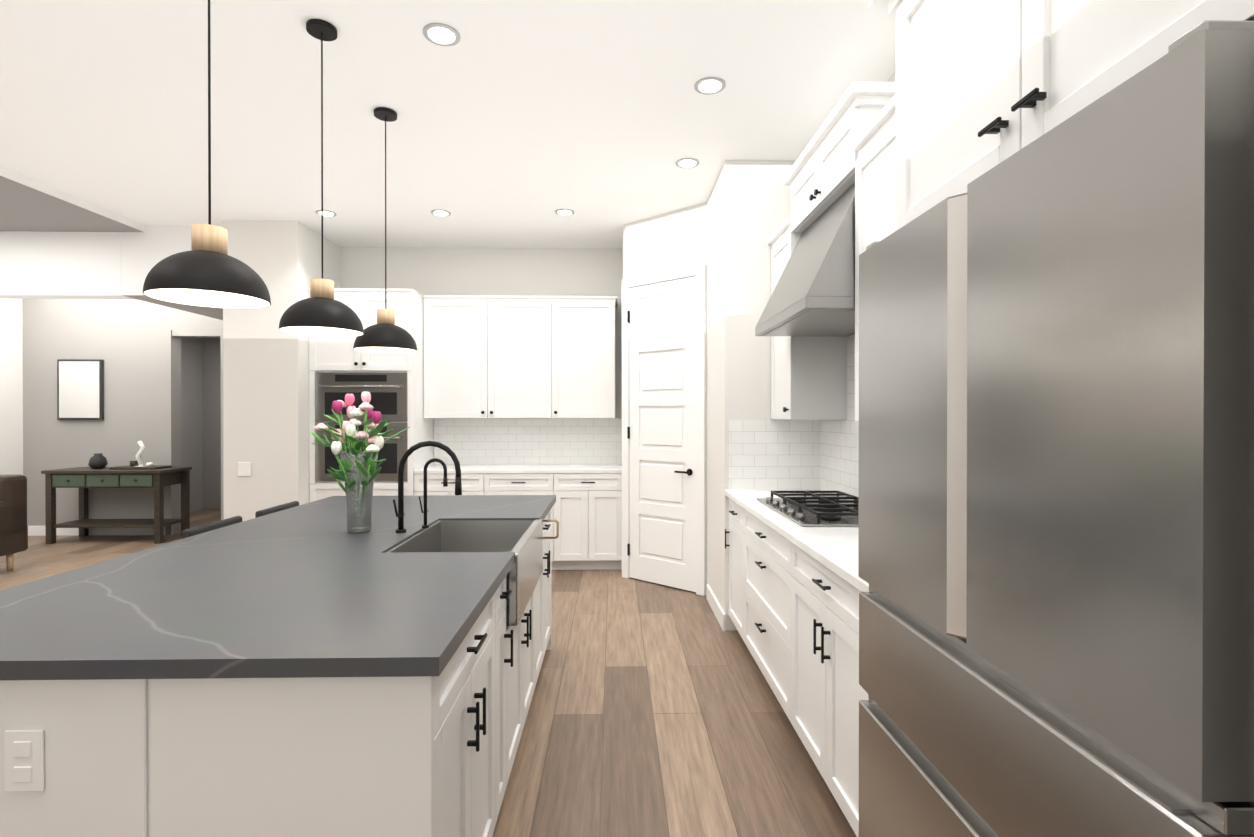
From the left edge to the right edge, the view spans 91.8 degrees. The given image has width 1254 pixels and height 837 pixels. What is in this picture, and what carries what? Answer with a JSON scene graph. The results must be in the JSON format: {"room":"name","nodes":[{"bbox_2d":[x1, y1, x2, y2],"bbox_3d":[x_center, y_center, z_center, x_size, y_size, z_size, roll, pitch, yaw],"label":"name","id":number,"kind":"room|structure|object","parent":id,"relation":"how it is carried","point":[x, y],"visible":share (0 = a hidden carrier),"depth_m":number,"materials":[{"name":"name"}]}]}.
{"room":"kitchen","nodes":[
{"label":"kitchen","id":0,"kind":"room"},
{"bbox_2d":[0,299,22,474],"bbox_3d":[-6.991,-0.140,1.750,0.150,3.050,10.950,0,0,-1],"label":"wall","id":1,"kind":"structure","parent":0,"point":[11,388],"depth_m":6.94,"materials":[{"name":"white paint"}]},
{"bbox_2d":[0,231,133,298],"bbox_3d":[-5.698,-1.375,5.334,2.598,0.610,0.170,0,0,-1],"label":"wall","id":2,"kind":"structure","parent":0,"point":[60,265],"depth_m":5.27,"materials":[{"name":"white paint"}]},
{"bbox_2d":[0,167,144,231],"bbox_3d":[-5.494,-1.631,0.777,2.800,0.060,8.950,0,0,-1],"label":"ceiling soffit","id":3,"kind":"structure","parent":0,"point":[28,204],"depth_m":4.79,"materials":[{"name":"white paint"}]},
{"bbox_2d":[22,299,223,534],"bbox_3d":[-4.624,-0.163,7.204,4.830,3.050,0.150,0,0,-1],"label":"wall","id":4,"kind":"structure","parent":0,"point":[124,339],"depth_m":7.10,"materials":[{"name":"grey paint"}]},
{"bbox_2d":[57,359,103,419],"bbox_3d":[-6.361,-0.335,7.069,0.510,0.704,0.034,0,0,-1],"label":"wall mirror","id":5,"kind":"object","parent":4,"relation":"attached to","point":[80,389],"visible":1,"depth_m":7.05,"materials":[{"name":"grey mirror"}]},
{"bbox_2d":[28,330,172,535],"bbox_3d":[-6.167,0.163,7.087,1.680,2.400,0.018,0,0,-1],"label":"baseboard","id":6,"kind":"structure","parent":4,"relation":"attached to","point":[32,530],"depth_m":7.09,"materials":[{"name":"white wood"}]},
{"bbox_2d":[121,225,222,319],"bbox_3d":[-3.934,-1.378,6.215,0.965,0.610,1.850,0,0,-1],"label":"ceiling soffit","id":7,"kind":"structure","parent":0,"point":[143,254],"depth_m":5.28,"materials":[{"name":"white paint"}]},
{"bbox_2d":[181,338,204,511],"bbox_3d":[-6.381,-0.167,8.155,0.100,3.050,1.830,0,0,-1],"label":"wall","id":8,"kind":"structure","parent":0,"point":[201,407],"depth_m":8.89,"materials":[{"name":"grey paint"}]},
{"bbox_2d":[201,338,220,508],"bbox_3d":[-4.353,-0.171,9.186,4.200,3.050,0.100,0,0,-1],"label":"wall","id":9,"kind":"structure","parent":0,"point":[210,347],"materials":[{"name":"grey paint"}]},
{"bbox_2d":[223,220,339,521],"bbox_3d":[-3.123,-0.156,5.633,0.630,3.050,0.940,0,0,-1],"label":"wall","id":10,"kind":"structure","parent":0,"point":[265,396],"depth_m":5.16,"materials":[{"name":"white paint"}]},
{"bbox_2d":[238,462,250,475],"bbox_3d":[-3.247,0.431,5.156,0.110,0.120,0.006,0,0,-1],"label":"switch plate","id":11,"kind":"object","parent":10,"relation":"attached to","point":[244,468],"visible":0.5,"depth_m":5.14,"materials":[{"name":"white plastic"}]},
{"bbox_2d":[0,509,856,836],"bbox_3d":[-3.383,1.376,3.863,12.500,0.001,15.000,0,0,-1],"label":"floor","id":12,"kind":"structure","parent":0,"point":[656,711],"depth_m":2.72,"materials":[{"name":"brown wood"}]},
{"bbox_2d":[0,475,27,570],"bbox_3d":[-5.937,0.941,5.104,0.950,0.860,0.900,0,0,-1],"label":"armchair","id":13,"kind":"object","parent":12,"relation":"on","point":[13,518],"visible":1,"depth_m":5.42,"materials":[{"name":"brown leather"}]},
{"bbox_2d":[41,441,191,543],"bbox_3d":[-5.711,0.808,6.834,1.280,1.113,0.490,0,0,-1],"label":"console table","id":14,"kind":"object","parent":12,"relation":"on","point":[97,473],"visible":1,"depth_m":6.64,"materials":[{"name":"brown wood"}]},
{"bbox_2d":[182,516,241,538],"bbox_3d":[-1.666,0.925,2.749,0.432,0.913,0.404,0,0,-1],"label":"stool","id":15,"kind":"object","parent":12,"relation":"on","point":[186,533],"visible":0.12,"depth_m":2.70,"materials":[{"name":"grey fabric"}]},
{"bbox_2d":[255,501,298,517],"bbox_3d":[-1.668,0.923,3.260,0.432,0.913,0.404,0,0,-1],"label":"stool","id":16,"kind":"object","parent":12,"relation":"on","point":[263,512],"visible":0.08,"depth_m":3.21,"materials":[{"name":"grey fabric"}]},
{"bbox_2d":[0,501,558,836],"bbox_3d":[-0.877,0.942,2.417,1.106,0.882,2.420,0,0,-1],"label":"kitchen island","id":17,"kind":"object","parent":12,"relation":"on","point":[369,756],"depth_m":1.22,"materials":[{"name":"white wood"}]},
{"bbox_2d":[0,493,555,680],"bbox_3d":[-1.065,0.486,2.420,1.330,0.038,2.464,0,0,-1],"label":"island countertop","id":18,"kind":"structure","parent":17,"relation":"on","point":[292,594],"depth_m":1.58,"materials":[{"name":"grey stone"}]},
{"bbox_2d":[310,391,408,533],"bbox_3d":[-1.106,0.176,2.489,0.386,0.580,0.302,0,0,-1],"label":"vase","id":19,"kind":"object","parent":18,"relation":"on","point":[353,462],"visible":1,"depth_m":2.46,"materials":[{"name":"clear glass"}]},
{"bbox_2d":[309,288,433,502],"bbox_3d":[-2.350,0.112,5.632,0.908,2.515,0.670,0,0,-1],"label":"tall cabinet","id":20,"kind":"object","parent":12,"relation":"on","point":[340,368],"visible":0.5,"depth_m":5.36,"materials":[{"name":"white wood"}]},
{"bbox_2d":[414,471,493,495],"bbox_3d":[-1.555,0.930,5.690,0.677,0.879,0.599,0,0,-1],"label":"base cabinet","id":21,"kind":"object","parent":12,"relation":"on","point":[473,482],"depth_m":5.39,"materials":[{"name":"white wood"}]},
{"bbox_2d":[494,471,561,569],"bbox_3d":[-0.969,0.930,5.703,0.736,0.879,0.599,0,0,-1],"label":"base cabinet","id":22,"kind":"object","parent":12,"relation":"on","point":[505,482],"depth_m":5.41,"materials":[{"name":"white wood"}]},
{"bbox_2d":[562,471,621,569],"bbox_3d":[-0.382,0.930,5.716,0.677,0.879,0.599,0,0,-1],"label":"base cabinet","id":23,"kind":"object","parent":12,"relation":"on","point":[591,500],"depth_m":5.42,"materials":[{"name":"white wood"}]},
{"bbox_2d":[414,463,621,470],"bbox_3d":[-0.969,0.471,5.699,1.850,0.036,0.604,0,0,-1],"label":"countertop","id":24,"kind":"structure","parent":23,"relation":"on","point":[437,466],"depth_m":5.63,"materials":[{"name":"white stone"}]},
{"bbox_2d":[725,496,739,633],"bbox_3d":[0.965,0.938,3.712,0.604,0.879,0.467,0,0,-1],"label":"base cabinet","id":25,"kind":"object","parent":12,"relation":"on","point":[733,531],"depth_m":3.79,"materials":[{"name":"white wood"}]},
{"bbox_2d":[740,508,787,716],"bbox_3d":[0.981,0.941,3.020,0.604,0.879,1.040,0,0,-1],"label":"base cabinet","id":26,"kind":"object","parent":12,"relation":"on","point":[763,554],"depth_m":2.98,"materials":[{"name":"white wood"}]},
{"bbox_2d":[788,544,868,836],"bbox_3d":[1.002,0.944,2.091,0.604,0.879,0.936,0,0,-1],"label":"base cabinet","id":27,"kind":"object","parent":12,"relation":"on","point":[825,692],"depth_m":2.12,"materials":[{"name":"white wood"}]},
{"bbox_2d":[724,488,868,591],"bbox_3d":[0.972,0.484,2.782,0.631,0.035,2.323,0,0,-1],"label":"countertop","id":28,"kind":"structure","parent":27,"relation":"on","point":[824,525],"depth_m":2.70,"materials":[{"name":"white stone"}]},
{"bbox_2d":[756,491,858,526],"bbox_3d":[0.987,0.436,3.032,0.490,0.056,0.830,0,0,-1],"label":"cooktop","id":29,"kind":"object","parent":28,"relation":"in","point":[799,508],"depth_m":2.93,"materials":[{"name":"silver metal"}]},
{"bbox_2d":[858,20,1253,836],"bbox_3d":[0.968,0.474,1.123,0.717,1.828,0.919,0,0,-1],"label":"refrigerator","id":30,"kind":"object","parent":12,"relation":"on","point":[1056,484],"visible":1,"depth_m":0.84,"materials":[{"name":"silver metal"}]},
{"bbox_2d":[0,0,895,248],"bbox_3d":[-3.383,-1.734,3.850,12.500,0.120,15.000,0,0,-1],"label":"ceiling","id":31,"kind":"structure","parent":0,"point":[517,123],"depth_m":3.24,"materials":[{"name":"white paint"}]},
{"bbox_2d":[142,0,270,308],"bbox_3d":[-1.286,-1.015,1.870,0.326,1.296,0.326,0,0,-1],"label":"pendant light","id":32,"kind":"object","parent":31,"relation":"hanging from","point":[207,270],"visible":1,"depth_m":1.83,"materials":[{"name":"black metal"}]},
{"bbox_2d":[279,19,363,336],"bbox_3d":[-1.302,-1.018,2.594,0.326,1.296,0.326,0,0,-1],"label":"pendant light","id":33,"kind":"object","parent":31,"relation":"hanging from","point":[320,311],"visible":1,"depth_m":2.55,"materials":[{"name":"black metal"}]},
{"bbox_2d":[315,210,336,216],"bbox_3d":[-2.458,-1.674,4.961,0.155,0.007,0.155,0,0,-40],"label":"recessed light","id":34,"kind":"object","parent":31,"relation":"in","point":[327,213],"depth_m":4.95,"materials":[{"name":"grey"}]},
{"bbox_2d":[353,107,416,352],"bbox_3d":[-1.318,-1.021,3.319,0.326,1.296,0.326,0,0,-1],"label":"pendant light","id":35,"kind":"object","parent":31,"relation":"hanging from","point":[385,334],"visible":1,"depth_m":3.27,"materials":[{"name":"black metal"}]},
{"bbox_2d":[431,210,450,215],"bbox_3d":[-1.517,-1.674,4.952,0.155,0.007,0.155,0,0,-10],"label":"recessed light","id":36,"kind":"object","parent":31,"relation":"in","point":[435,212],"depth_m":4.95,"materials":[{"name":"grey"}]},
{"bbox_2d":[423,23,459,45],"bbox_3d":[-0.805,-1.664,2.638,0.155,0.007,0.155,0,0,-10],"label":"recessed light","id":37,"kind":"object","parent":31,"relation":"in","point":[440,34],"depth_m":2.63,"materials":[{"name":"grey plastic"}]},
{"bbox_2d":[555,209,573,215],"bbox_3d":[-0.507,-1.674,4.935,0.155,0.007,0.155,0,0,-10],"label":"recessed light","id":38,"kind":"object","parent":31,"relation":"in","point":[564,212],"depth_m":4.92,"materials":[{"name":"grey"}]},
{"bbox_2d":[675,158,698,167],"bbox_3d":[0.395,-1.670,3.975,0.155,0.007,0.155,0,0,-22],"label":"recessed light","id":39,"kind":"object","parent":31,"relation":"in","point":[684,162],"depth_m":3.97,"materials":[{"name":"grey plastic"}]},
{"bbox_2d":[694,77,725,94],"bbox_3d":[0.416,-1.666,3.046,0.155,0.007,0.155,0,0,-10],"label":"recessed light","id":40,"kind":"object","parent":31,"relation":"in","point":[709,85],"depth_m":3.04,"materials":[{"name":"grey"}]},
{"bbox_2d":[340,247,621,418],"bbox_3d":[-0.725,-0.158,6.082,4.185,3.050,0.150,0,0,-1],"label":"wall","id":41,"kind":"structure","parent":0,"point":[517,271],"depth_m":5.99,"materials":[{"name":"white paint"}]},
{"bbox_2d":[423,295,557,417],"bbox_3d":[-1.272,-0.562,5.824,1.249,1.120,0.330,0,0,-1],"label":"upper cabinet","id":42,"kind":"object","parent":41,"relation":"attached to","point":[497,356],"depth_m":5.67,"materials":[{"name":"white wood"}]},
{"bbox_2d":[558,296,617,417],"bbox_3d":[-0.441,-0.562,5.843,0.654,1.120,0.330,0,0,-1],"label":"upper cabinet","id":43,"kind":"object","parent":41,"relation":"attached to","point":[586,324],"depth_m":5.69,"materials":[{"name":"white wood"}]},
{"bbox_2d":[622,160,795,629],"bbox_3d":[0.610,-0.153,4.987,1.266,3.050,2.100,0,0,-1],"label":"wall","id":44,"kind":"structure","parent":0,"point":[728,228],"depth_m":3.94,"materials":[{"name":"white paint"}]},
{"bbox_2d":[622,264,705,595],"bbox_3d":[0.283,0.089,4.974,0.645,2.565,0.585,0,0,-1],"label":"pantry door","id":45,"kind":"structure","parent":44,"relation":"in","point":[663,433],"depth_m":4.95,"materials":[{"name":"white wood"}]},
{"bbox_2d":[706,584,724,630],"bbox_3d":[0.622,1.320,4.281,0.015,0.110,0.705,0,0,-1],"label":"baseboard","id":46,"kind":"structure","parent":44,"relation":"attached to","point":[715,606],"depth_m":4.22,"materials":[{"name":"white wood"}]},
{"bbox_2d":[768,332,847,423],"bbox_3d":[1.102,-0.559,3.721,0.329,1.132,0.443,0,0,-1],"label":"upper cabinet","id":47,"kind":"object","parent":44,"relation":"attached to","point":[809,370],"depth_m":3.50,"materials":[{"name":"white wood"}]},
{"bbox_2d":[849,71,895,335],"bbox_3d":[1.353,-0.147,3.408,0.150,3.050,5.590,0,0,-1],"label":"wall","id":48,"kind":"structure","parent":0,"point":[892,78],"depth_m":2.95,"materials":[{"name":"white paint"}]},
{"bbox_2d":[755,92,887,331],"bbox_3d":[1.014,-0.938,3.032,0.536,0.836,0.927,0,0,-1],"label":"upper cabinet","id":49,"kind":"object","parent":48,"relation":"attached to","point":[811,250],"depth_m":2.85,"materials":[{"name":"white wood"}]},
{"bbox_2d":[755,182,854,336],"bbox_3d":[1.010,-0.763,3.033,0.526,0.594,0.920,0,0,-1],"label":"range hood","id":50,"kind":"object","parent":49,"relation":"attached to","point":[814,294],"depth_m":2.81,"materials":[{"name":"silver metal"}]},
{"bbox_2d":[848,108,887,423],"bbox_3d":[1.139,-0.556,2.096,0.329,1.140,0.953,0,0,-1],"label":"upper cabinet","id":51,"kind":"object","parent":48,"relation":"attached to","point":[869,153],"depth_m":2.50,"materials":[{"name":"white wood"}]},
{"bbox_2d":[888,0,1253,235],"bbox_3d":[1.023,-0.793,1.118,0.605,0.658,0.990,0,0,-1],"label":"upper cabinet","id":52,"kind":"object","parent":48,"relation":"attached to","point":[974,90],"depth_m":1.20,"materials":[{"name":"white wood"}]}
]}

